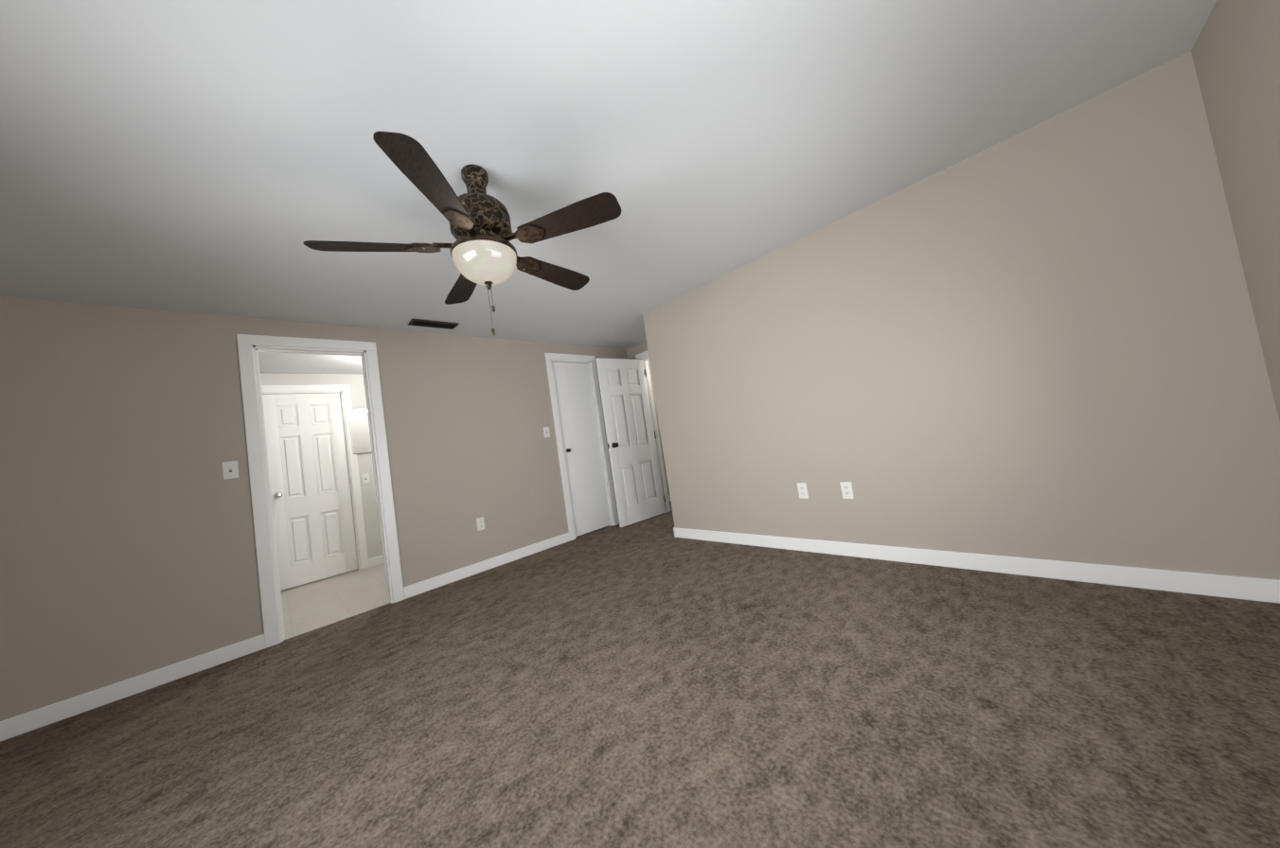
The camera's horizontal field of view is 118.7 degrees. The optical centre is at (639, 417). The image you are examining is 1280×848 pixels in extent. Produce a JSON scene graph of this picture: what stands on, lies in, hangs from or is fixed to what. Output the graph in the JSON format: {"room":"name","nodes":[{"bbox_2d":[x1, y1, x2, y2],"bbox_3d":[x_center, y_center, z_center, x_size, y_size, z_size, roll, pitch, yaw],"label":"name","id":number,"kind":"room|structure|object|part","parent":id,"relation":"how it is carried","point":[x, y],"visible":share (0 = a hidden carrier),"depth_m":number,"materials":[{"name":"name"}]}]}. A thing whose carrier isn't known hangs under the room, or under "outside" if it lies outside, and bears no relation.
{"room":"empty bedroom","nodes":[
{"label":"empty bedroom","id":0,"kind":"room"},
{"bbox_2d":[0,296,627,721],"bbox_3d":[-1.859,0.345,3.540,5.320,2.300,0.120,-5,-4,-45],"label":"wall","id":1,"kind":"structure","parent":0,"point":[127,541],"depth_m":2.38,"materials":[{"name":"paint"}]},
{"bbox_2d":[0,634,265,742],"bbox_3d":[-2.980,1.549,2.112,1.266,0.095,0.014,-5,-4,-45],"label":"baseboard","id":2,"kind":"structure","parent":1,"relation":"attached to","point":[31,720],"depth_m":2.15,"materials":[{"name":"white wood"}]},
{"bbox_2d":[221,461,238,479],"bbox_3d":[-2.763,0.354,2.559,0.072,0.118,0.017,-5,-4,-45],"label":"light switch","id":3,"kind":"object","parent":1,"relation":"attached to","point":[230,470],"visible":1,"depth_m":2.56,"materials":[{"name":"white plastic"}]},
{"bbox_2d":[236,334,404,648],"bbox_3d":[-2.440,0.465,2.949,0.818,2.169,0.154,-5,-4,-45],"label":"door frame","id":4,"kind":"structure","parent":1,"relation":"attached to","point":[250,347],"depth_m":2.73,"materials":[{"name":"white wood"}]},
{"bbox_2d":[476,516,484,531],"bbox_3d":[-1.528,1.021,3.639,0.072,0.118,0.009,-5,-4,-45],"label":"outlet","id":5,"kind":"object","parent":1,"relation":"attached to","point":[480,522],"visible":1,"depth_m":3.64,"materials":[{"name":"white plastic"}]},
{"bbox_2d":[403,533,569,599],"bbox_3d":[-1.375,1.399,3.710,1.637,0.095,0.014,-5,-4,-45],"label":"baseboard","id":6,"kind":"structure","parent":1,"relation":"attached to","point":[413,590],"depth_m":3.57,"materials":[{"name":"white wood"}]},
{"bbox_2d":[543,426,550,438],"bbox_3d":[-1.049,0.164,4.271,0.072,0.118,0.017,-5,-4,-45],"label":"light switch","id":7,"kind":"object","parent":1,"relation":"attached to","point":[546,433],"visible":1,"depth_m":4.27,"materials":[{"name":"white plastic"}]},
{"bbox_2d":[544,353,618,540],"bbox_3d":[-0.731,0.305,4.640,0.728,2.169,0.140,-5,-4,-45],"label":"trim","id":8,"kind":"structure","parent":1,"relation":"attached to","point":[551,359],"depth_m":4.64,"materials":[{"name":"white wood"}]},
{"bbox_2d":[552,362,610,536],"bbox_3d":[-0.696,0.341,4.609,0.544,2.060,0.087,-5,-4,-45],"label":"closet door","id":9,"kind":"structure","parent":1,"relation":"in","point":[585,471],"depth_m":4.61,"materials":[{"name":"white wood"}]},
{"bbox_2d":[260,373,382,559],"bbox_3d":[-2.334,0.394,3.154,3.500,2.300,0.004,-5,-4,-45],"label":"wall","id":10,"kind":"structure","parent":0,"point":[355,383],"depth_m":3.15,"materials":[{"name":"beige paint"}]},
{"bbox_2d":[262,393,358,590],"bbox_3d":[-3.650,0.755,4.219,0.686,2.060,0.165,-5,-4,-45],"label":"bathroom door","id":11,"kind":"structure","parent":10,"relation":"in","point":[313,522],"depth_m":4.19,"materials":[{"name":"white wood"}]},
{"bbox_2d":[261,385,369,569],"bbox_3d":[-3.670,0.716,4.228,0.858,2.169,0.140,-5,-4,-45],"label":"door frame","id":12,"kind":"structure","parent":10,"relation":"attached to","point":[344,391],"depth_m":4.43,"materials":[{"name":"white wood"}]},
{"bbox_2d":[348,408,371,453],"bbox_3d":[-3.258,0.151,4.650,0.470,0.530,0.026,-5,-4,-45],"label":"mirror","id":13,"kind":"object","parent":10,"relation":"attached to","point":[360,431],"visible":0.44,"depth_m":4.54,"materials":[{"name":"white mirror"}]},
{"bbox_2d":[361,473,370,483],"bbox_3d":[-3.273,0.729,4.527,0.072,0.118,0.017,-5,-4,-45],"label":"bathroom light switch","id":14,"kind":"object","parent":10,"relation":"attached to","point":[365,478],"visible":1,"depth_m":4.53,"materials":[{"name":"white plastic"}]},
{"bbox_2d":[368,555,383,567],"bbox_3d":[-3.050,1.692,4.557,0.351,0.095,0.014,-5,-4,-45],"label":"baseboard","id":15,"kind":"structure","parent":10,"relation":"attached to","point":[377,560],"depth_m":4.48,"materials":[{"name":"white"}]},
{"bbox_2d":[280,563,389,640],"bbox_3d":[-2.748,1.699,3.693,3.500,0.101,1.895,-5,-4,-45],"label":"floor","id":16,"kind":"structure","parent":0,"point":[313,605],"depth_m":3.40,"materials":[{"name":"beige tile"}]},
{"bbox_2d":[0,0,1216,374],"bbox_3d":[-0.510,-1.088,3.172,6.900,0.100,6.510,-5,-4,-45],"label":"ceiling","id":17,"kind":"structure","parent":0,"point":[222,157],"depth_m":1.52,"materials":[{"name":"paint"}]},
{"bbox_2d":[408,319,458,329],"bbox_3d":[-1.825,-0.827,3.361,0.370,0.012,0.150,-5,-4,-45],"label":"ceiling vent","id":18,"kind":"object","parent":17,"relation":"in","point":[432,324],"visible":1,"depth_m":3.35,"materials":[{"name":"grey metal"}]},
{"bbox_2d":[302,131,621,335],"bbox_3d":[-0.684,-0.719,1.698,1.214,0.736,1.208,-5,-4,-45],"label":"fan","id":19,"kind":"object","parent":17,"relation":"hanging from","point":[483,249],"visible":1,"depth_m":1.55,"materials":[{"name":"brown wood"}]},
{"bbox_3d":[-0.706,-0.895,1.672,0.272,0.384,0.272,-5,-4,-45],"label":"motor","id":20,"kind":"part","parent":19,"relation":"part of","materials":[{"name":"brown metal"}]},
{"bbox_3d":[-0.670,-0.651,1.659,0.264,0.126,0.264,-5,-4,-45],"label":"lamp shade","id":21,"kind":"part","parent":19,"relation":"part of","materials":[{"name":"white glass"}]},
{"bbox_2d":[626,340,647,359],"bbox_3d":[0.425,0.083,4.914,0.120,2.300,1.170,-5,-4,-45],"label":"wall","id":22,"kind":"structure","parent":0,"point":[633,351],"depth_m":5.21,"materials":[{"name":"paint"}]},
{"bbox_2d":[595,357,665,527],"bbox_3d":[-0.097,0.265,4.834,0.766,2.060,0.165,-6,-4,-41],"label":"entry door","id":23,"kind":"structure","parent":22,"relation":"in","point":[632,449],"depth_m":4.79,"materials":[{"name":"white wood"}]},
{"bbox_2d":[635,350,670,513],"bbox_3d":[0.473,0.140,4.871,0.154,2.169,0.938,-5,-4,-45],"label":"door frame","id":24,"kind":"structure","parent":22,"relation":"attached to","point":[644,356],"depth_m":5.14,"materials":[{"name":"white wood"}]},
{"bbox_2d":[0,504,1279,847],"bbox_3d":[0.495,1.150,2.373,6.900,0.100,4.615,-5,-4,-45],"label":"floor carpet","id":25,"kind":"object","parent":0,"point":[651,683],"visible":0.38,"depth_m":1.39,"materials":[{"name":"brown carpet"}]},
{"bbox_2d":[647,359,669,495],"bbox_3d":[0.265,0.163,5.956,1.110,2.300,0.150,-5,-4,-45],"label":"wall","id":26,"kind":"structure","parent":0,"point":[658,427],"depth_m":5.86,"materials":[{"name":"paint"}]},
{"bbox_2d":[642,51,1279,579],"bbox_3d":[1.420,-0.183,2.697,0.120,2.300,3.420,-5,-4,-45],"label":"wall","id":27,"kind":"structure","parent":0,"point":[1040,341],"depth_m":2.01,"materials":[{"name":"paint"}]},
{"bbox_2d":[797,482,808,498],"bbox_3d":[1.229,0.553,2.866,0.009,0.118,0.072,-5,-4,-45],"label":"electrical outlet","id":28,"kind":"object","parent":27,"relation":"attached to","point":[802,490],"visible":1,"depth_m":2.86,"materials":[{"name":"white plastic"}]},
{"bbox_2d":[839,481,853,498],"bbox_3d":[1.443,0.509,2.647,0.009,0.118,0.072,-5,-4,-45],"label":"electrical outlet","id":29,"kind":"object","parent":27,"relation":"attached to","point":[846,490],"visible":1,"depth_m":2.64,"materials":[{"name":"white plastic"}]},
{"bbox_2d":[673,527,1279,604],"bbox_3d":[1.476,0.922,2.649,0.014,0.095,3.284,-5,-4,-45],"label":"baseboard","id":30,"kind":"structure","parent":27,"relation":"attached to","point":[1261,590],"depth_m":2.00,"materials":[{"name":"white wood"}]},
{"bbox_2d":[1191,0,1279,422],"bbox_3d":[0.977,-0.266,-0.049,4.360,2.300,0.120,-5,-4,-45],"label":"wall","id":31,"kind":"structure","parent":0,"point":[1235,52],"depth_m":1.39,"materials":[{"name":"paint"}]}
]}

